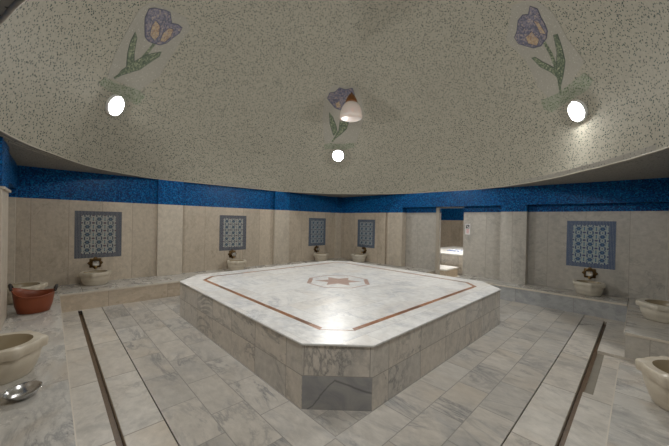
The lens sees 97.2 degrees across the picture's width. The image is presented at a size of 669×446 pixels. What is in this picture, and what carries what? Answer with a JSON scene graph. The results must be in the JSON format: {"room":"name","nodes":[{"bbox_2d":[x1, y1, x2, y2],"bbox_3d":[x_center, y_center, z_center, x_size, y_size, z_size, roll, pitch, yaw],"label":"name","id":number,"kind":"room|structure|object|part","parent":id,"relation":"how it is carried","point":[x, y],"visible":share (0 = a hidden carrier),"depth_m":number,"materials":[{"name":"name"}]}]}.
{"room":"spa","nodes":[
{"label":"spa","id":0,"kind":"room"},
{"bbox_2d":[62,310,115,445],"bbox_3d":[-2.896,1.550,2.817,0.925,0.053,7.216,1,0,-44],"label":"floor","id":1,"kind":"structure","parent":0,"point":[92,424],"depth_m":2.68,"materials":[{"name":"stone"}]},
{"bbox_2d":[0,295,76,445],"bbox_3d":[-2.271,1.388,2.008,0.699,0.306,7.142,1,0,-44],"label":"bench","id":2,"kind":"object","parent":1,"relation":"on","point":[46,417],"visible":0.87,"depth_m":2.07,"materials":[{"name":"white stone"}]},
{"bbox_2d":[1,380,41,400],"bbox_3d":[-2.209,1.201,2.087,0.201,0.066,0.200,1,0,-10],"label":"steel bowl","id":3,"kind":"object","parent":2,"relation":"on","point":[21,391],"visible":1,"depth_m":2.11,"materials":[{"name":"grey metal"}]},
{"bbox_2d":[0,330,48,385],"bbox_3d":[-2.679,1.089,2.336,0.596,0.271,0.533,1,0,-38],"label":"basin","id":4,"kind":"object","parent":2,"relation":"on","point":[20,351],"visible":1,"depth_m":2.34,"materials":[{"name":"beige stone"}]},
{"bbox_2d":[7,281,47,303],"bbox_3d":[-4.700,1.050,4.433,0.505,0.240,0.565,1,0,40],"label":"basin","id":5,"kind":"object","parent":2,"relation":"on","point":[33,285],"visible":0.44,"depth_m":4.48,"materials":[{"name":"beige stone"}]},
{"bbox_2d":[8,284,57,314],"bbox_3d":[-4.030,0.986,3.954,0.473,0.402,0.354,1,0,-44],"label":"tub","id":6,"kind":"object","parent":2,"relation":"on","point":[25,301],"visible":1,"depth_m":3.88,"materials":[{"name":"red plastic"}]},
{"bbox_3d":[-4.180,0.828,3.805,0.049,0.090,0.196,1,0,-44],"label":"handle","id":7,"kind":"part","parent":6,"relation":"part of","materials":[{"name":"black"}]},
{"bbox_2d":[15,197,334,286],"bbox_3d":[-2.701,0.575,7.923,8.720,1.949,0.224,1,0,-44],"label":"wall","id":8,"kind":"structure","parent":0,"point":[44,239],"depth_m":6.31,"materials":[{"name":"beige stone"}]},
{"bbox_2d":[7,188,15,283],"bbox_3d":[-5.520,0.023,5.002,0.147,2.255,0.051,1,0,-44],"label":"trim","id":9,"kind":"structure","parent":8,"relation":"attached to","point":[12,196],"depth_m":5.01,"materials":[{"name":"stone"}]},
{"bbox_2d":[87,257,102,268],"bbox_3d":[-4.679,0.788,5.776,0.243,0.243,0.133,1,0,-44],"label":"tap","id":10,"kind":"object","parent":8,"relation":"attached to","point":[95,262],"visible":1,"depth_m":5.76,"materials":[{"name":"gold metal"}]},
{"bbox_2d":[92,261,98,265],"bbox_3d":[-4.672,0.789,5.768,0.106,0.106,0.110,1,0,-44],"label":"tap","id":11,"kind":"object","parent":10,"relation":"on","point":[94,263],"depth_m":5.73,"materials":[{"name":"silver metal"}]},
{"bbox_2d":[74,211,121,258],"bbox_3d":[-4.675,0.226,5.853,0.735,0.915,0.005,1,0,-44],"label":"tile panel","id":12,"kind":"object","parent":8,"relation":"attached to","point":[97,234],"visible":1,"depth_m":5.83,"materials":[{"name":"blue tile"}]},
{"bbox_2d":[156,179,183,275],"bbox_3d":[-3.737,0.050,6.698,0.515,2.255,0.083,1,0,-44],"label":"trim","id":13,"kind":"structure","parent":8,"relation":"attached to","point":[169,238],"depth_m":6.65,"materials":[{"name":"stone"}]},
{"bbox_2d":[16,165,334,212],"bbox_3d":[-2.675,-0.732,7.915,8.720,0.664,0.224,1,0,-44],"label":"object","id":14,"kind":"structure","parent":8,"relation":"attached to","point":[32,182],"depth_m":6.22,"materials":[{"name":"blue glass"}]},
{"bbox_2d":[228,249,236,258],"bbox_3d":[-2.652,0.818,7.730,0.243,0.243,0.133,1,0,-44],"label":"tap","id":15,"kind":"object","parent":8,"relation":"attached to","point":[232,253],"visible":1,"depth_m":7.71,"materials":[{"name":"gold metal"}]},
{"bbox_2d":[219,215,246,250],"bbox_3d":[-2.673,0.259,7.783,0.735,0.915,0.005,1,0,-44],"label":"tile panel","id":16,"kind":"object","parent":8,"relation":"attached to","point":[232,231],"visible":1,"depth_m":7.76,"materials":[{"name":"blue tile"}]},
{"bbox_2d":[272,191,289,263],"bbox_3d":[-1.582,0.081,8.776,0.515,2.255,0.083,1,0,-44],"label":"trim","id":17,"kind":"structure","parent":8,"relation":"attached to","point":[281,209],"depth_m":8.72,"materials":[{"name":"stone"}]},
{"bbox_2d":[308,218,325,245],"bbox_3d":[-0.571,0.295,9.809,0.735,0.915,0.005,1,0,-44],"label":"tile panel","id":18,"kind":"object","parent":8,"relation":"attached to","point":[317,226],"visible":1,"depth_m":9.80,"materials":[{"name":"blue tile"}]},
{"bbox_2d":[314,245,319,252],"bbox_3d":[-0.556,0.865,9.751,0.243,0.243,0.133,1,0,-44],"label":"tap","id":19,"kind":"object","parent":8,"relation":"attached to","point":[316,248],"visible":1,"depth_m":9.73,"materials":[{"name":"gold metal"}]},
{"bbox_2d":[334,197,341,257],"bbox_3d":[0.128,0.106,10.425,0.256,2.255,0.083,1,0,-44],"label":"trim","id":20,"kind":"structure","parent":8,"relation":"attached to","point":[338,200],"depth_m":10.37,"materials":[{"name":"stone"}]},
{"bbox_2d":[0,0,668,196],"bbox_3d":[0.210,-2.537,4.893,8.640,3.326,8.448,1,0,-44],"label":"ceiling","id":21,"kind":"structure","parent":0,"point":[449,104],"depth_m":5.70,"materials":[{"name":"tile"}]},
{"bbox_2d":[0,135,63,159],"bbox_3d":[-1.927,-0.901,2.111,6.332,0.022,1.131,1,0,37],"label":"trim","id":22,"kind":"structure","parent":21,"relation":"attached to","point":[0,135],"depth_m":3.67,"materials":[{"name":"tile"}]},
{"bbox_2d":[105,94,124,115],"bbox_3d":[-3.533,-1.891,4.740,0.195,0.336,0.352,1,0,-3],"label":"round wall lamp","id":23,"kind":"object","parent":21,"relation":"attached to","point":[114,106],"visible":1,"depth_m":4.69,"materials":[{"name":"white glass"}]},
{"bbox_2d":[109,97,122,114],"bbox_3d":[-3.501,-1.876,4.743,0.028,0.300,0.300,26,-2,-4],"label":"diffuser","id":24,"kind":"object","parent":23,"relation":"attached to","point":[115,103],"depth_m":4.71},
{"bbox_2d":[99,2,189,104],"bbox_3d":[-2.993,-2.672,4.657,1.102,1.328,1.110,1,0,11],"label":"mosaic","id":25,"kind":"object","parent":21,"relation":"attached to","point":[155,32],"visible":1,"depth_m":4.64,"materials":[{"name":"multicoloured tile"}]},
{"bbox_3d":[-3.135,-2.539,4.655,0.542,0.705,0.188,1,0,-26],"label":"stem","id":26,"kind":"part","parent":25,"relation":"part of","materials":[{"name":"green tile"}]},
{"bbox_2d":[0,0,668,193],"bbox_3d":[0.143,-0.875,4.902,7.939,0.019,7.872,1,0,-44],"label":"trim","id":27,"kind":"structure","parent":21,"relation":"attached to","point":[16,3],"depth_m":4.04,"materials":[{"name":"tile"}]},
{"bbox_2d":[332,150,343,161],"bbox_3d":[0.102,-1.981,8.663,0.352,0.332,0.206,1,0,1],"label":"round wall lamp","id":28,"kind":"object","parent":21,"relation":"attached to","point":[337,155],"visible":1,"depth_m":8.63,"materials":[{"name":"white glass"}]},
{"bbox_2d":[333,151,342,160],"bbox_3d":[0.102,-1.965,8.631,0.300,0.300,0.028,1,27,-1],"label":"diffuser","id":29,"kind":"object","parent":28,"relation":"attached to","point":[337,155],"depth_m":8.63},
{"bbox_2d":[322,85,364,149],"bbox_3d":[0.246,-2.797,7.991,1.147,1.330,1.187,1,0,-2],"label":"mosaic","id":30,"kind":"object","parent":21,"relation":"attached to","point":[338,133],"visible":0.88,"depth_m":8.12,"materials":[{"name":"beige tile"}]},
{"bbox_2d":[340,92,361,121],"bbox_3d":[0.375,-2.885,7.387,0.557,0.653,0.827,1,0,-17],"label":"shade lamp","id":31,"kind":"object","parent":21,"relation":"attached to","point":[351,111],"visible":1,"depth_m":7.09,"materials":[{"name":"white glass"}]},
{"bbox_2d":[506,0,592,111],"bbox_3d":[3.252,-2.588,4.596,1.264,1.319,1.082,1,0,-11],"label":"mosaic","id":32,"kind":"object","parent":21,"relation":"attached to","point":[534,31],"visible":1,"depth_m":4.53,"materials":[{"name":"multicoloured tile"}]},
{"bbox_3d":[3.442,-2.421,4.614,0.629,0.679,0.097,1,0,-30],"label":"stem","id":33,"kind":"part","parent":32,"relation":"part of","materials":[{"name":"green tile"}]},
{"bbox_2d":[567,100,587,121],"bbox_3d":[3.819,-1.759,4.625,0.197,0.336,0.352,1,0,6],"label":"round wall lamp","id":34,"kind":"object","parent":21,"relation":"attached to","point":[577,110],"visible":1,"depth_m":4.58,"materials":[{"name":"white glass"}]},
{"bbox_2d":[569,102,583,120],"bbox_3d":[3.787,-1.744,4.629,0.028,0.300,0.300,-24,-2,6],"label":"diffuser","id":35,"kind":"object","parent":34,"relation":"attached to","point":[576,109],"depth_m":4.60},
{"bbox_2d":[82,295,604,445],"bbox_3d":[0.146,1.595,5.749,7.424,0.053,7.216,1,0,-44],"label":"floor","id":36,"kind":"structure","parent":0,"point":[478,395],"depth_m":2.77,"materials":[{"name":"stone"}]},
{"bbox_2d":[180,261,500,410],"bbox_3d":[0.067,1.289,5.100,4.123,0.564,4.132,1,0,-44],"label":"platform","id":37,"kind":"object","parent":36,"relation":"on","point":[325,335],"visible":1,"depth_m":3.36,"materials":[{"name":"stone"}]},
{"bbox_2d":[457,275,627,321],"bbox_3d":[4.124,1.494,6.245,0.689,0.306,2.962,1,0,-44],"label":"bench","id":38,"kind":"object","parent":36,"relation":"on","point":[611,307],"visible":0.77,"depth_m":5.63,"materials":[{"name":"grey stone"}]},
{"bbox_3d":[4.128,1.357,6.245,0.689,0.029,2.962,1,0,-44],"label":"seat","id":39,"kind":"part","parent":38,"relation":"part of","materials":[{"name":"stone"}]},
{"bbox_2d":[573,279,605,296],"bbox_3d":[4.842,1.240,5.621,0.467,0.240,0.523,1,0,35],"label":"basin","id":40,"kind":"object","parent":38,"relation":"on","point":[583,287],"visible":1,"depth_m":5.48,"materials":[{"name":"beige stone"}]},
{"bbox_2d":[79,314,634,445],"bbox_3d":[0.140,1.669,4.901,8.800,0.192,8.560,1,0,-44],"label":"floor","id":41,"kind":"structure","parent":0,"point":[589,427],"depth_m":2.88,"materials":[{"name":"stone"}]},
{"bbox_2d":[605,361,668,445],"bbox_3d":[1.603,1.472,1.267,3.846,0.306,0.697,1,0,-44],"label":"bench","id":42,"kind":"object","parent":41,"relation":"on","point":[635,419],"visible":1,"depth_m":2.03,"materials":[{"name":"white stone"}]},
{"bbox_2d":[635,356,668,411],"bbox_3d":[2.546,1.198,2.089,0.528,0.271,0.591,1,0,18],"label":"basin","id":43,"kind":"object","parent":42,"relation":"on","point":[655,370],"visible":1,"depth_m":2.15,"materials":[{"name":"beige stone"}]},
{"bbox_2d":[624,298,668,358],"bbox_3d":[4.726,1.518,4.275,2.558,0.306,0.694,1,0,-44],"label":"bench","id":44,"kind":"object","parent":41,"relation":"on","point":[644,337],"visible":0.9,"depth_m":3.61,"materials":[{"name":"grey stone"}]},
{"bbox_2d":[635,298,668,323],"bbox_3d":[4.634,1.245,4.120,0.547,0.240,0.612,1,0,6],"label":"basin","id":45,"kind":"object","parent":44,"relation":"on","point":[656,310],"visible":1,"depth_m":4.09,"materials":[{"name":"beige stone"}]},
{"bbox_2d":[341,213,387,263],"bbox_3d":[0.978,0.612,9.870,0.208,1.896,2.080,1,0,-44],"label":"wall","id":46,"kind":"structure","parent":0,"point":[349,225],"depth_m":9.64,"materials":[{"name":"beige stone"}]},
{"bbox_2d":[357,219,374,247],"bbox_3d":[1.034,0.345,9.662,0.005,0.915,0.735,1,0,-44],"label":"tile panel","id":47,"kind":"object","parent":46,"relation":"attached to","point":[366,228],"visible":1,"depth_m":9.64,"materials":[{"name":"blue tile"}]},
{"bbox_2d":[440,220,463,247],"bbox_3d":[4.066,0.774,11.494,6.016,1.840,7.840,1,0,-44],"label":"wall","id":48,"kind":"structure","parent":0,"point":[451,230],"depth_m":14.01,"materials":[{"name":"beige stone"}]},
{"bbox_2d":[441,208,463,219],"bbox_3d":[4.095,-0.626,11.486,6.016,0.960,7.840,1,0,-44],"label":"wall","id":49,"kind":"structure","parent":0,"point":[446,213],"depth_m":14.02,"materials":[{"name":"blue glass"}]},
{"bbox_2d":[401,211,667,301],"bbox_3d":[3.281,0.699,7.802,0.240,1.949,8.256,1,0,-44],"label":"wall","id":50,"kind":"structure","parent":0,"point":[640,270],"depth_m":6.17,"materials":[{"name":"grey stone"}]},
{"bbox_2d":[387,207,405,265],"bbox_3d":[1.882,0.409,8.935,0.208,1.740,0.512,1,0,-44],"label":"trim","id":51,"kind":"structure","parent":50,"relation":"attached to","point":[396,244],"depth_m":8.81,"materials":[{"name":"stone"}]},
{"bbox_2d":[435,207,463,274],"bbox_3d":[3.051,0.596,7.847,0.064,2.038,0.739,1,0,-44],"label":"door frame","id":52,"kind":"structure","parent":50,"relation":"in","point":[437,208],"depth_m":8.05,"materials":[{"name":"grey stone"}]},
{"bbox_2d":[465,224,469,234],"bbox_3d":[3.395,0.158,7.514,0.008,0.270,0.115,1,0,-44],"label":"safety sign","id":53,"kind":"object","parent":50,"relation":"attached to","point":[467,226],"visible":1,"depth_m":7.52,"materials":[{"name":"white"}]},
{"bbox_2d":[342,178,668,212],"bbox_3d":[3.233,-0.609,7.722,0.448,0.664,8.256,1,0,-44],"label":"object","id":54,"kind":"structure","parent":50,"relation":"attached to","point":[652,194],"depth_m":6.26,"materials":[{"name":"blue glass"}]},
{"bbox_2d":[499,205,529,284],"bbox_3d":[4.065,0.468,6.670,0.208,1.740,0.515,1,0,-44],"label":"pillar","id":55,"kind":"structure","parent":50,"relation":"attached to","point":[514,233],"depth_m":6.57,"materials":[{"name":"grey stone"}]},
{"bbox_2d":[582,267,597,278],"bbox_3d":[4.984,0.988,5.762,0.133,0.243,0.243,1,0,-44],"label":"tap","id":56,"kind":"object","parent":50,"relation":"attached to","point":[590,273],"visible":1,"depth_m":5.75,"materials":[{"name":"gold metal"}]},
{"bbox_2d":[566,221,615,269],"bbox_3d":[5.036,0.419,5.809,0.005,0.915,0.735,1,0,-44],"label":"tile panel","id":57,"kind":"object","parent":50,"relation":"attached to","point":[592,244],"visible":1,"depth_m":5.79,"materials":[{"name":"blue tile"}]},
{"bbox_2d":[666,202,668,300],"bbox_3d":[5.747,0.514,4.924,0.208,1.740,0.248,1,0,-44],"label":"trim","id":58,"kind":"structure","parent":50,"relation":"attached to","point":[667,271],"depth_m":4.94,"materials":[{"name":"grey stone"}]},
{"bbox_3d":[4.013,1.661,11.466,6.112,0.096,7.840,1,0,-44],"label":"floor","id":59,"kind":"structure","parent":0,"visible":0},
{"bbox_2d":[440,265,457,276],"bbox_3d":[3.135,1.470,9.060,0.832,0.280,0.992,1,0,-44],"label":"marble step","id":60,"kind":"structure","parent":59,"relation":"on","point":[451,271],"depth_m":8.70,"materials":[{"name":"beige stone"}]},
{"bbox_2d":[440,246,462,274],"bbox_3d":[5.029,1.321,10.325,3.168,0.640,3.168,1,0,-44],"label":"platform","id":61,"kind":"object","parent":59,"relation":"on","point":[448,258],"visible":0.24,"depth_m":9.51,"materials":[{"name":"white stone"}]},
{"bbox_2d":[447,249,462,251],"bbox_3d":[4.423,0.977,10.554,0.876,0.019,0.639,1,0,-44],"label":"folded cloth","id":62,"kind":"object","parent":61,"relation":"on","point":[457,250],"visible":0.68,"depth_m":10.40,"materials":[{"name":"white fabric"}]},
{"bbox_3d":[0.189,1.581,8.068,4.144,0.053,3.936,1,0,-44],"label":"floor","id":63,"kind":"structure","parent":0,"visible":0},
{"bbox_2d":[45,258,352,312],"bbox_3d":[-2.418,1.352,7.445,8.032,0.306,0.887,1,0,-44],"label":"bench","id":64,"kind":"object","parent":63,"relation":"on","point":[73,297],"visible":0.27,"depth_m":5.54,"materials":[{"name":"beige stone"}]},
{"bbox_2d":[78,269,111,285],"bbox_3d":[-4.559,1.046,5.624,0.467,0.240,0.523,1,0,32],"label":"basin","id":65,"kind":"object","parent":64,"relation":"on","point":[91,277],"visible":1,"depth_m":5.48,"materials":[{"name":"beige stone"}]},
{"bbox_3d":[-2.416,1.214,7.444,8.032,0.029,0.886,1,0,-44],"label":"seat","id":66,"kind":"part","parent":64,"relation":"part of","materials":[{"name":"stone"}]},
{"bbox_2d":[227,259,245,270],"bbox_3d":[-2.509,1.076,7.555,0.467,0.240,0.523,1,0,40],"label":"basin","id":67,"kind":"object","parent":64,"relation":"on","point":[233,264],"visible":0.99,"depth_m":7.38,"materials":[{"name":"beige stone"}]},
{"bbox_2d":[313,253,328,261],"bbox_3d":[-0.436,1.107,9.554,0.467,0.240,0.523,1,0,17],"label":"basin","id":68,"kind":"object","parent":64,"relation":"on","point":[319,257],"visible":0.99,"depth_m":9.38,"materials":[{"name":"beige stone"}]},
{"bbox_2d":[352,261,434,273],"bbox_3d":[1.607,1.426,8.857,0.689,0.306,2.662,1,0,-44],"label":"bench","id":69,"kind":"object","parent":63,"relation":"on","point":[365,262],"visible":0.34,"depth_m":8.47,"materials":[{"name":"grey stone"}]},
{"bbox_2d":[351,253,366,261],"bbox_3d":[0.786,1.132,9.554,0.467,0.240,0.523,1,0,29],"label":"basin","id":70,"kind":"object","parent":69,"relation":"on","point":[356,257],"visible":0.98,"depth_m":9.38,"materials":[{"name":"beige stone"}]},
{"bbox_3d":[-2.818,0.609,1.923,0.224,1.949,8.256,1,0,-44],"label":"wall","id":71,"kind":"structure","parent":0,"visible":0},
{"bbox_2d":[0,136,10,330],"bbox_3d":[-3.949,0.065,3.420,0.214,2.255,0.742,1,0,-44],"label":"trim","id":72,"kind":"structure","parent":71,"relation":"attached to","point":[4,148],"depth_m":3.39,"materials":[{"name":"stone"}]},
{"bbox_2d":[9,153,17,188],"bbox_3d":[-2.734,-0.697,1.970,0.384,0.664,8.256,1,0,-44],"label":"trim","id":73,"kind":"structure","parent":71,"relation":"attached to","point":[13,167],"depth_m":4.52,"materials":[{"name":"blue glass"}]}
]}

